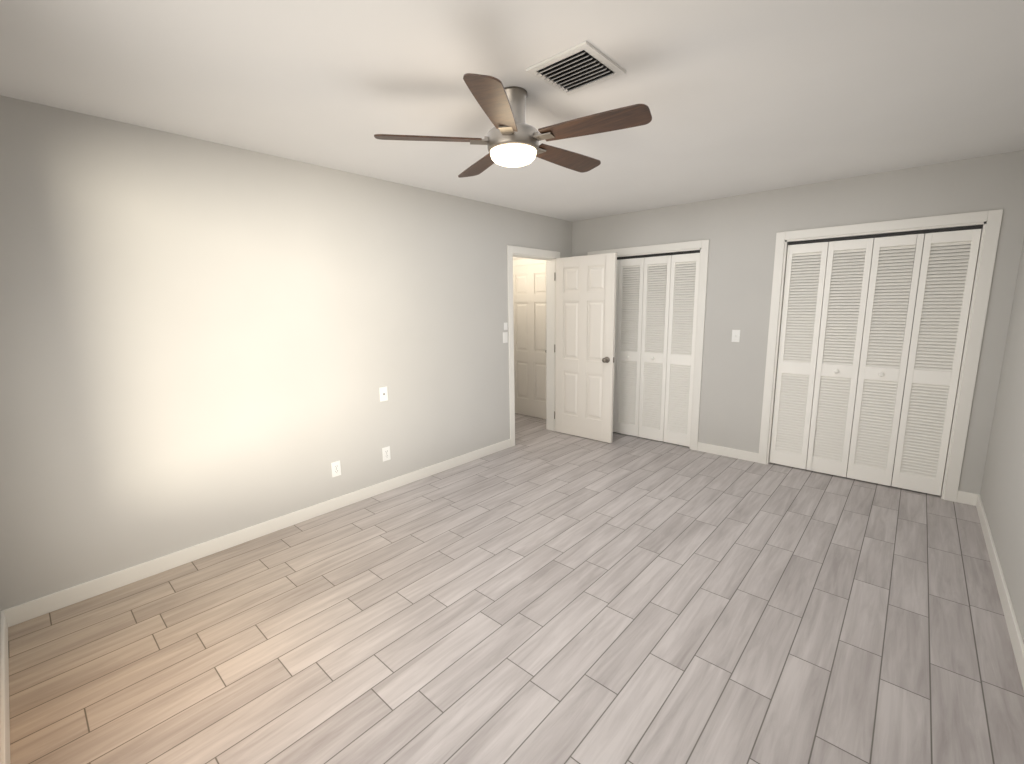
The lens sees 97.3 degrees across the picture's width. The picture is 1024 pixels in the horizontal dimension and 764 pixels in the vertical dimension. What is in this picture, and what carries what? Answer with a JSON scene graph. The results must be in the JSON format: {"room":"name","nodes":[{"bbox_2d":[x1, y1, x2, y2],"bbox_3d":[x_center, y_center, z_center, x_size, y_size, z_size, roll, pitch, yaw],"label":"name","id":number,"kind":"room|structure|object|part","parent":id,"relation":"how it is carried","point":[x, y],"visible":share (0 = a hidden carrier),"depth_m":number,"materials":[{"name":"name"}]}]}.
{"room":"empty bedroom","nodes":[
{"label":"empty bedroom","id":0,"kind":"room"},
{"bbox_2d":[0,95,571,610],"bbox_3d":[-0.965,-0.343,3.748,0.120,2.470,4.940,8,13,41],"label":"wall","id":1,"kind":"structure","parent":0,"point":[193,331],"depth_m":2.71,"materials":[{"name":"grey paint"}]},
{"bbox_2d":[0,439,510,626],"bbox_3d":[-0.859,0.828,3.948,0.013,0.092,4.820,8,13,41],"label":"baseboard","id":2,"kind":"structure","parent":1,"relation":"attached to","point":[49,603],"depth_m":2.82,"materials":[{"name":"white wood"}]},
{"bbox_2d":[331,460,340,476],"bbox_3d":[-1.324,0.655,3.398,0.008,0.115,0.070,8,13,41],"label":"outlet","id":3,"kind":"object","parent":1,"relation":"attached to","point":[335,466],"visible":1,"depth_m":3.39,"materials":[{"name":"white plastic"}]},
{"bbox_2d":[379,386,387,401],"bbox_3d":[-1.032,0.098,3.637,0.015,0.115,0.070,8,13,41],"label":"outlet","id":4,"kind":"object","parent":1,"relation":"attached to","point":[383,390],"visible":1,"depth_m":3.64,"materials":[{"name":"white plastic"}]},
{"bbox_2d":[382,446,390,461],"bbox_3d":[-1.034,0.592,3.716,0.008,0.115,0.070,8,13,41],"label":"outlet","id":5,"kind":"object","parent":1,"relation":"attached to","point":[386,450],"visible":1,"depth_m":3.71,"materials":[{"name":"white plastic"}]},
{"bbox_2d":[503,332,507,342],"bbox_3d":[-0.065,-0.457,4.641,0.019,0.108,0.066,8,13,41],"label":"switch","id":6,"kind":"object","parent":1,"relation":"attached to","point":[505,336],"visible":1,"depth_m":4.64,"materials":[{"name":"white plastic"}]},
{"bbox_2d":[507,245,559,446],"bbox_3d":[0.266,-0.395,5.027,0.016,2.108,0.890,8,13,41],"label":"trim","id":7,"kind":"structure","parent":1,"relation":"attached to","point":[510,249],"depth_m":4.73,"materials":[{"name":"white wood"}]},
{"bbox_2d":[513,253,555,430],"bbox_3d":[0.216,-0.368,5.077,0.124,2.040,0.760,8,13,41],"label":"door frame","id":8,"kind":"structure","parent":1,"relation":"attached to","point":[550,262],"depth_m":5.32,"materials":[{"name":"white wood"}]},
{"bbox_2d":[554,253,616,442],"bbox_3d":[0.794,-0.365,5.029,0.766,2.021,0.185,8,13,41],"label":"entry door","id":9,"kind":"structure","parent":1,"relation":"in","point":[585,286],"depth_m":4.99,"materials":[{"name":"white wood"}]},
{"bbox_2d":[0,0,1023,221],"bbox_3d":[0.208,-1.504,2.932,5.027,0.060,5.980,8,13,41],"label":"ceiling","id":10,"kind":"structure","parent":0,"point":[742,97],"depth_m":1.95,"materials":[{"name":"white paint"}]},
{"bbox_2d":[374,73,651,177],"bbox_3d":[0.038,-1.175,2.111,1.206,0.308,1.178,8,13,41],"label":"ceiling fan","id":11,"kind":"object","parent":10,"relation":"hanging from","point":[511,142],"depth_m":2.00,"materials":[{"name":"brown wood"}]},
{"bbox_2d":[526,41,625,94],"bbox_3d":[0.266,-1.281,1.869,0.290,0.023,0.300,8,13,41],"label":"ceiling vent","id":12,"kind":"object","parent":10,"relation":"attached to","point":[582,66],"depth_m":1.85,"materials":[{"name":"white metal"}]},
{"bbox_2d":[8,413,1023,763],"bbox_3d":[0.243,0.990,3.357,5.027,0.060,5.980,8,13,41],"label":"floor","id":13,"kind":"structure","parent":0,"point":[549,597],"depth_m":2.12,"materials":[{"name":"grey tile"}]},
{"bbox_2d":[513,257,531,265],"bbox_3d":[-1.381,-0.420,4.236,1.160,2.470,5.120,8,13,41],"label":"wall","id":14,"kind":"structure","parent":0,"point":[514,258],"depth_m":6.01,"materials":[{"name":"paint"}]},
{"bbox_2d":[513,263,545,418],"bbox_3d":[0.240,-0.521,5.990,0.772,2.021,0.110,8,13,41],"label":"hall door","id":15,"kind":"structure","parent":14,"relation":"in","point":[529,281],"depth_m":6.01,"materials":[{"name":"white wood"}]},
{"bbox_2d":[513,259,545,265],"bbox_3d":[0.278,-0.563,6.020,0.898,2.105,0.012,8,13,41],"label":"door frame","id":16,"kind":"structure","parent":14,"relation":"attached to","point":[523,261],"depth_m":5.90,"materials":[{"name":"white"}]},
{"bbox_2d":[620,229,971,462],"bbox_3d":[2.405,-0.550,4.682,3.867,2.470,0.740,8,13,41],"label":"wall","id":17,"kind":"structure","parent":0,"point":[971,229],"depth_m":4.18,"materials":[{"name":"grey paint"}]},
{"bbox_2d":[572,150,1023,493],"bbox_3d":[2.118,-0.492,4.367,3.867,2.470,0.120,8,13,41],"label":"wall","id":18,"kind":"structure","parent":0,"point":[740,230],"depth_m":4.02,"materials":[{"name":"grey paint"}]},
{"bbox_2d":[588,240,708,450],"bbox_3d":[1.445,-0.373,5.002,1.230,2.040,0.124,8,13,41],"label":"door frame","id":19,"kind":"structure","parent":18,"relation":"attached to","point":[695,248],"depth_m":4.59,"materials":[{"name":"white wood"}]},
{"bbox_2d":[613,250,699,446],"bbox_3d":[1.423,-0.364,4.978,1.186,2.010,0.062,8,13,41],"label":"bifold closet door","id":20,"kind":"structure","parent":18,"relation":"in","point":[652,397],"depth_m":4.87,"materials":[{"name":"white wood"}]},
{"bbox_2d":[732,330,739,341],"bbox_3d":[2.122,-0.437,4.278,0.070,0.115,0.019,8,13,41],"label":"switch","id":21,"kind":"object","parent":18,"relation":"attached to","point":[735,333],"visible":1,"depth_m":4.28,"materials":[{"name":"white plastic"}]},
{"bbox_2d":[697,442,979,505],"bbox_3d":[2.091,0.689,4.518,3.627,0.092,0.013,8,13,41],"label":"baseboard","id":22,"kind":"structure","parent":18,"relation":"attached to","point":[963,497],"depth_m":4.38,"materials":[{"name":"white wood"}]},
{"bbox_2d":[769,225,981,495],"bbox_3d":[2.858,-0.168,3.707,1.181,2.010,0.062,8,13,41],"label":"bifold closet door","id":23,"kind":"structure","parent":18,"relation":"in","point":[931,382],"depth_m":3.65,"materials":[{"name":"white wood"}]},
{"bbox_3d":[2.850,-0.076,3.712,0.331,0.035,0.034,8,13,41],"label":"knob","id":24,"kind":"part","parent":23,"relation":"part of","materials":[{"name":"white wood"}]},
{"bbox_2d":[758,209,1002,501],"bbox_3d":[2.881,-0.177,3.731,1.225,2.040,0.124,8,13,41],"label":"door frame","id":25,"kind":"structure","parent":18,"relation":"attached to","point":[983,224],"depth_m":3.41,"materials":[{"name":"white wood"}]},
{"bbox_2d":[980,239,1023,641],"bbox_3d":[1.826,0.038,1.277,0.120,2.470,4.940,8,13,41],"label":"wall","id":26,"kind":"structure","parent":0,"point":[1002,488],"depth_m":2.64,"materials":[{"name":"grey paint"}]},
{"bbox_2d":[976,495,1023,689],"bbox_3d":[1.829,1.196,1.560,0.013,0.092,4.807,8,13,41],"label":"baseboard","id":27,"kind":"structure","parent":26,"relation":"attached to","point":[1015,635],"depth_m":2.24,"materials":[{"name":"white wood"}]},
{"bbox_3d":[-1.190,0.174,0.732,3.867,2.470,0.160,8,13,41],"label":"wall","id":28,"kind":"structure","parent":0,"visible":0},
{"bbox_2d":[0,611,9,763],"bbox_3d":[-1.116,1.335,0.995,3.601,0.092,0.013,8,13,41],"label":"baseboard","id":29,"kind":"structure","parent":28,"relation":"attached to","point":[4,657],"depth_m":1.72,"materials":[{"name":"white wood"}]}
]}

